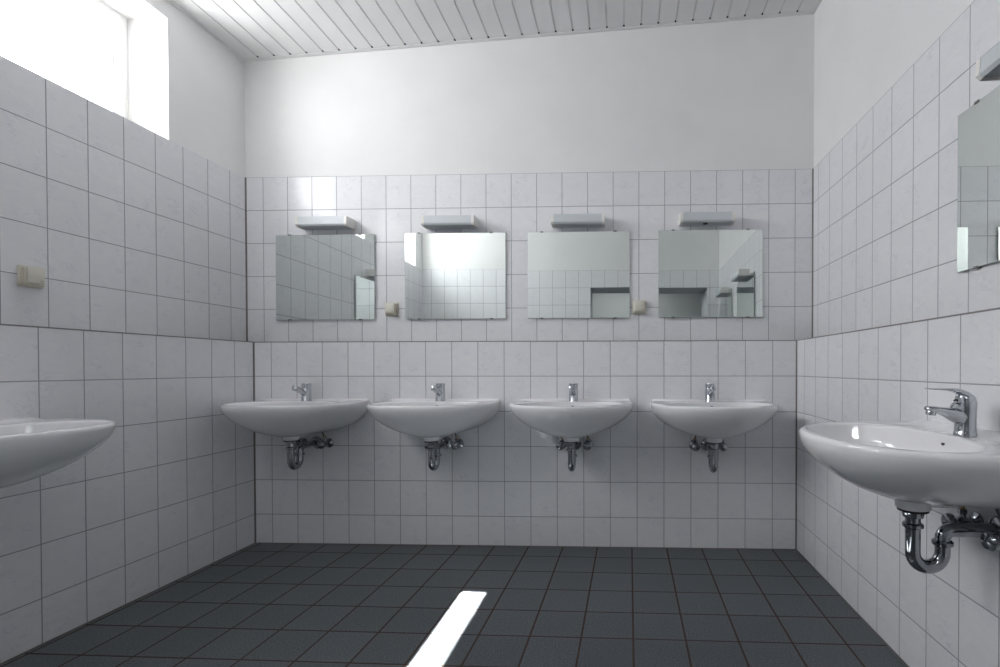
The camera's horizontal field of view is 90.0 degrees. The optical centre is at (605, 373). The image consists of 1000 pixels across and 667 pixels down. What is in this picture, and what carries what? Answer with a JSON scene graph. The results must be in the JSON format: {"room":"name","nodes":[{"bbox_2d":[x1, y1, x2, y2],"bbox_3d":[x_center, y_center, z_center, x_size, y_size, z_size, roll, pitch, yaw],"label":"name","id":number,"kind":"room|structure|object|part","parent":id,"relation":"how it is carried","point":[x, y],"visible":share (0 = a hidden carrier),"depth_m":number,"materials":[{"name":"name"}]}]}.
{"room":"public restroom","nodes":[
{"label":"public restroom","id":0,"kind":"room"},
{"bbox_2d":[0,0,253,662],"bbox_3d":[-2.312,-0.653,1.422,0.477,3.300,3.650,0,1,2],"label":"wall","id":1,"kind":"structure","parent":0,"point":[135,225],"depth_m":2.17,"materials":[{"name":"tile"}]},
{"bbox_2d":[17,265,44,288],"bbox_3d":[-2.180,-0.367,1.866,0.034,0.080,0.080,0,1,2],"label":"wall socket","id":2,"kind":"object","parent":1,"relation":"attached to","point":[27,276],"visible":1,"depth_m":1.85,"materials":[{"name":"beige plastic"}]},
{"bbox_3d":[-2.170,-0.372,1.863,0.011,0.058,0.056,0,1,2],"label":"hinged lid","id":3,"kind":"part","parent":2,"relation":"part of","materials":[{"name":"beige plastic"}]},
{"bbox_2d":[0,417,115,488],"bbox_3d":[-1.831,0.301,1.442,0.482,0.464,0.648,0,1,2],"label":"washbasin","id":4,"kind":"object","parent":1,"relation":"attached to","point":[31,448],"visible":1,"depth_m":1.46,"materials":[{"name":"white ceramic"}]},
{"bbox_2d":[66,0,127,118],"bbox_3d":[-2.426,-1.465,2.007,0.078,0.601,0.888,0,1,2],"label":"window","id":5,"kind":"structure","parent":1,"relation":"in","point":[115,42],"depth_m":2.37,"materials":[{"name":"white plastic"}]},
{"bbox_3d":[-2.434,-1.465,2.007,0.062,0.601,0.888,0,1,2],"label":"frame","id":6,"kind":"part","parent":5,"relation":"part of","materials":[{"name":"white plastic"}]},
{"bbox_2d":[0,543,905,666],"bbox_3d":[-0.580,1.079,0.533,4.200,0.150,5.400,0,1,2],"label":"floor","id":7,"kind":"structure","parent":0,"point":[259,605],"depth_m":2.01,"materials":[{"name":"tile"}]},
{"bbox_2d":[168,0,821,61],"bbox_3d":[-0.483,-1.988,1.442,4.060,0.290,3.450,0,1,2],"label":"ceiling","id":8,"kind":"structure","parent":0,"point":[253,30],"depth_m":2.71,"materials":[{"name":"grey"}]},
{"bbox_2d":[244,14,813,548],"bbox_3d":[-0.477,-0.672,2.965,3.960,3.300,0.434,0,1,2],"label":"wall","id":9,"kind":"structure","parent":0,"point":[639,128],"depth_m":2.83,"materials":[{"name":"tile"}]},
{"bbox_2d":[220,383,368,469],"bbox_3d":[-1.666,0.288,2.566,0.648,0.464,0.482,0,1,2],"label":"washbasin","id":10,"kind":"object","parent":9,"relation":"attached to","point":[290,419],"visible":1,"depth_m":2.51,"materials":[{"name":"ceramic"}]},
{"bbox_2d":[220,398,368,440],"bbox_3d":[-1.666,0.251,2.566,0.648,0.208,0.482,0,1,2],"label":"basin","id":11,"kind":"object","parent":10,"relation":"in","point":[290,419],"depth_m":2.46,"materials":[{"name":"white ceramic"}]},
{"bbox_2d":[292,383,311,400],"bbox_3d":[-1.662,0.107,2.679,0.055,0.104,0.138,0,1,2],"label":"faucet","id":12,"kind":"object","parent":10,"relation":"on","point":[306,390],"depth_m":2.70,"materials":[{"name":"silver metal"}]},
{"bbox_3d":[-1.585,0.400,2.736,0.047,0.047,0.040,0,1,2],"label":"valve knob","id":13,"kind":"part","parent":10,"relation":"part of","materials":[{"name":"silver metal"}]},
{"bbox_2d":[295,216,354,229],"bbox_3d":[-1.645,-0.883,2.876,0.306,0.060,0.092,0,1,2],"label":"lamp","id":14,"kind":"object","parent":9,"relation":"attached to","point":[310,222],"visible":1,"depth_m":2.84,"materials":[{"name":"grey"}]},
{"bbox_2d":[276,234,374,320],"bbox_3d":[-1.669,-0.572,2.919,0.600,0.513,0.016,0,0,2],"label":"wall mirror","id":15,"kind":"object","parent":9,"relation":"attached to","point":[319,277],"visible":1,"depth_m":2.92,"materials":[{"name":"clear glass"}]},
{"bbox_2d":[385,303,398,315],"bbox_3d":[-1.268,-0.380,2.897,0.080,0.080,0.034,0,1,2],"label":"wall socket","id":16,"kind":"object","parent":9,"relation":"attached to","point":[391,309],"visible":1,"depth_m":2.88,"materials":[{"name":"beige plastic"}]},
{"bbox_3d":[-1.270,-0.385,2.886,0.056,0.058,0.011,0,1,2],"label":"hinged lid","id":17,"kind":"part","parent":16,"relation":"part of","materials":[{"name":"beige plastic"}]},
{"bbox_2d":[367,383,500,470],"bbox_3d":[-0.912,0.287,2.539,0.648,0.464,0.482,0,1,2],"label":"washbasin","id":18,"kind":"object","parent":9,"relation":"attached to","point":[429,419],"visible":1,"depth_m":2.44,"materials":[{"name":"white ceramic"}]},
{"bbox_2d":[367,399,500,441],"bbox_3d":[-0.912,0.250,2.539,0.648,0.208,0.482,0,1,2],"label":"basin","id":19,"kind":"object","parent":18,"relation":"in","point":[429,419],"depth_m":2.40,"materials":[{"name":"white ceramic"}]},
{"bbox_2d":[431,383,444,400],"bbox_3d":[-0.908,0.106,2.652,0.055,0.104,0.138,0,1,2],"label":"faucet","id":20,"kind":"object","parent":18,"relation":"on","point":[439,389],"depth_m":2.67,"materials":[{"name":"silver metal"}]},
{"bbox_3d":[-0.831,0.400,2.708,0.047,0.047,0.040,0,1,2],"label":"valve knob","id":21,"kind":"part","parent":18,"relation":"part of","materials":[{"name":"silver metal"}]},
{"bbox_2d":[421,215,477,228],"bbox_3d":[-0.903,-0.881,2.849,0.306,0.060,0.092,0,1,2],"label":"lamp","id":22,"kind":"object","parent":9,"relation":"attached to","point":[431,221],"visible":1,"depth_m":2.81,"materials":[{"name":"grey"}]},
{"bbox_2d":[0,542,908,666],"bbox_3d":[-0.527,0.993,1.462,3.086,0.004,2.622,0,1,2],"label":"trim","id":23,"kind":"structure","parent":9,"relation":"attached to","point":[828,583],"depth_m":2.62,"materials":[{"name":"black tile"}]},
{"bbox_2d":[405,232,505,319],"bbox_3d":[-0.885,-0.575,2.890,0.600,0.513,0.016,0,1,2],"label":"wall mirror","id":24,"kind":"object","parent":9,"relation":"attached to","point":[448,275],"visible":1,"depth_m":2.89,"materials":[{"name":"silver metal"}]},
{"bbox_2d":[509,383,632,471],"bbox_3d":[-0.177,0.287,2.513,0.648,0.464,0.482,0,1,2],"label":"washbasin","id":25,"kind":"object","parent":9,"relation":"attached to","point":[573,418],"visible":1,"depth_m":2.39,"materials":[{"name":"white ceramic"}]},
{"bbox_3d":[-0.246,0.399,2.688,0.047,0.047,0.040,0,1,2],"label":"valve knob","id":26,"kind":"part","parent":25,"relation":"part of","materials":[{"name":"silver metal"}]},
{"bbox_2d":[509,399,632,441],"bbox_3d":[-0.177,0.250,2.512,0.648,0.208,0.482,0,1,2],"label":"basin","id":27,"kind":"object","parent":25,"relation":"in","point":[570,420],"depth_m":2.36,"materials":[{"name":"white ceramic"}]},
{"bbox_2d":[569,383,578,401],"bbox_3d":[-0.173,0.106,2.625,0.055,0.104,0.138,0,1,2],"label":"faucet","id":28,"kind":"object","parent":25,"relation":"on","point":[573,387],"depth_m":2.64,"materials":[{"name":"silver metal"}]},
{"bbox_3d":[-0.096,0.399,2.682,0.047,0.047,0.040,0,1,2],"label":"valve knob","id":29,"kind":"part","parent":25,"relation":"part of","materials":[{"name":"silver metal"}]},
{"bbox_2d":[551,213,604,227],"bbox_3d":[-0.155,-0.880,2.822,0.306,0.060,0.092,0,1,2],"label":"lamp","id":30,"kind":"object","parent":9,"relation":"attached to","point":[557,220],"visible":1,"depth_m":2.78,"materials":[{"name":"grey"}]},
{"bbox_2d":[527,230,629,318],"bbox_3d":[-0.156,-0.576,2.865,0.600,0.513,0.016,0,0,2],"label":"wall mirror","id":31,"kind":"object","parent":9,"relation":"attached to","point":[570,274],"visible":1,"depth_m":2.86,"materials":[{"name":"silver metal"}]},
{"bbox_2d":[633,301,645,313],"bbox_3d":[0.200,-0.384,2.844,0.080,0.080,0.034,0,1,2],"label":"wall socket","id":32,"kind":"object","parent":9,"relation":"attached to","point":[639,307],"visible":1,"depth_m":2.83,"materials":[{"name":"beige plastic"}]},
{"bbox_3d":[0.198,-0.389,2.833,0.056,0.058,0.011,0,1,2],"label":"hinged lid","id":33,"kind":"part","parent":32,"relation":"part of","materials":[{"name":"beige plastic"}]},
{"bbox_2d":[679,211,734,225],"bbox_3d":[0.580,-0.879,2.796,0.306,0.066,0.092,0,1,2],"label":"lamp","id":34,"kind":"object","parent":9,"relation":"attached to","point":[685,218],"visible":1,"depth_m":2.76,"materials":[{"name":"grey"}]},
{"bbox_2d":[658,229,762,317],"bbox_3d":[0.610,-0.578,2.838,0.600,0.513,0.016,0,0,2],"label":"wall mirror","id":35,"kind":"object","parent":9,"relation":"attached to","point":[702,273],"visible":1,"depth_m":2.83,"materials":[{"name":"silver metal"}]},
{"bbox_2d":[650,383,778,472],"bbox_3d":[0.560,0.287,2.486,0.648,0.464,0.482,0,1,2],"label":"washbasin","id":36,"kind":"object","parent":9,"relation":"attached to","point":[714,420],"visible":1,"depth_m":2.37,"materials":[{"name":"white ceramic"}]},
{"bbox_3d":[0.491,0.400,2.661,0.047,0.047,0.040,0,1,2],"label":"valve knob","id":37,"kind":"part","parent":36,"relation":"part of","materials":[{"name":"silver metal"}]},
{"bbox_2d":[705,383,715,401],"bbox_3d":[0.564,0.106,2.599,0.055,0.104,0.138,0,1,2],"label":"faucet","id":38,"kind":"object","parent":36,"relation":"on","point":[710,389],"depth_m":2.62,"materials":[{"name":"silver metal"}]},
{"bbox_2d":[650,399,778,442],"bbox_3d":[0.560,0.250,2.486,0.648,0.208,0.482,0,1,2],"label":"basin","id":39,"kind":"object","parent":36,"relation":"in","point":[714,420],"depth_m":2.34,"materials":[{"name":"white ceramic"}]},
{"bbox_3d":[0.641,0.399,2.655,0.047,0.047,0.040,0,1,2],"label":"valve knob","id":40,"kind":"part","parent":36,"relation":"part of","materials":[{"name":"silver metal"}]},
{"bbox_2d":[797,0,999,666],"bbox_3d":[1.226,-0.656,1.295,0.435,3.300,3.650,0,1,2],"label":"wall","id":41,"kind":"structure","parent":0,"point":[894,316],"depth_m":1.85,"materials":[{"name":"tile"}]},
{"bbox_2d":[799,388,999,573],"bbox_3d":[0.768,0.277,1.262,0.482,0.479,0.648,0,1,2],"label":"washbasin","id":42,"kind":"object","parent":41,"relation":"attached to","point":[925,465],"visible":1,"depth_m":1.21,"materials":[{"name":"ceramic"}]},
{"bbox_2d":[799,419,999,511],"bbox_3d":[0.768,0.250,1.262,0.482,0.199,0.648,0,1,2],"label":"basin","id":43,"kind":"object","parent":42,"relation":"in","point":[925,465],"depth_m":1.11,"materials":[{"name":"white ceramic"}]},
{"bbox_3d":[0.942,0.404,1.332,0.040,0.047,0.047,0,1,2],"label":"valve knob","id":44,"kind":"part","parent":42,"relation":"part of","materials":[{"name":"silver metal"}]},
{"bbox_2d":[924,388,977,437],"bbox_3d":[0.886,0.100,1.256,0.127,0.125,0.051,0,1,2],"label":"faucet","id":45,"kind":"object","parent":42,"relation":"on","point":[962,412],"depth_m":1.24,"materials":[{"name":"silver metal"}]},
{"bbox_3d":[0.936,0.406,1.183,0.040,0.047,0.047,0,1,2],"label":"valve knob","id":46,"kind":"part","parent":42,"relation":"part of","materials":[{"name":"silver metal"}]},
{"bbox_2d":[957,85,999,272],"bbox_3d":[1.136,-0.576,1.287,0.016,0.513,0.600,0,1,2],"label":"wall mirror","id":47,"kind":"object","parent":41,"relation":"attached to","point":[978,180],"visible":1,"depth_m":1.49,"materials":[{"name":"silver metal"}]},
{"bbox_2d":[975,42,999,80],"bbox_3d":[1.096,-0.861,1.240,0.092,0.060,0.306,0,1,2],"label":"lamp","id":48,"kind":"object","parent":41,"relation":"attached to","point":[987,66],"visible":1,"depth_m":1.36,"materials":[{"name":"grey"}]}
]}

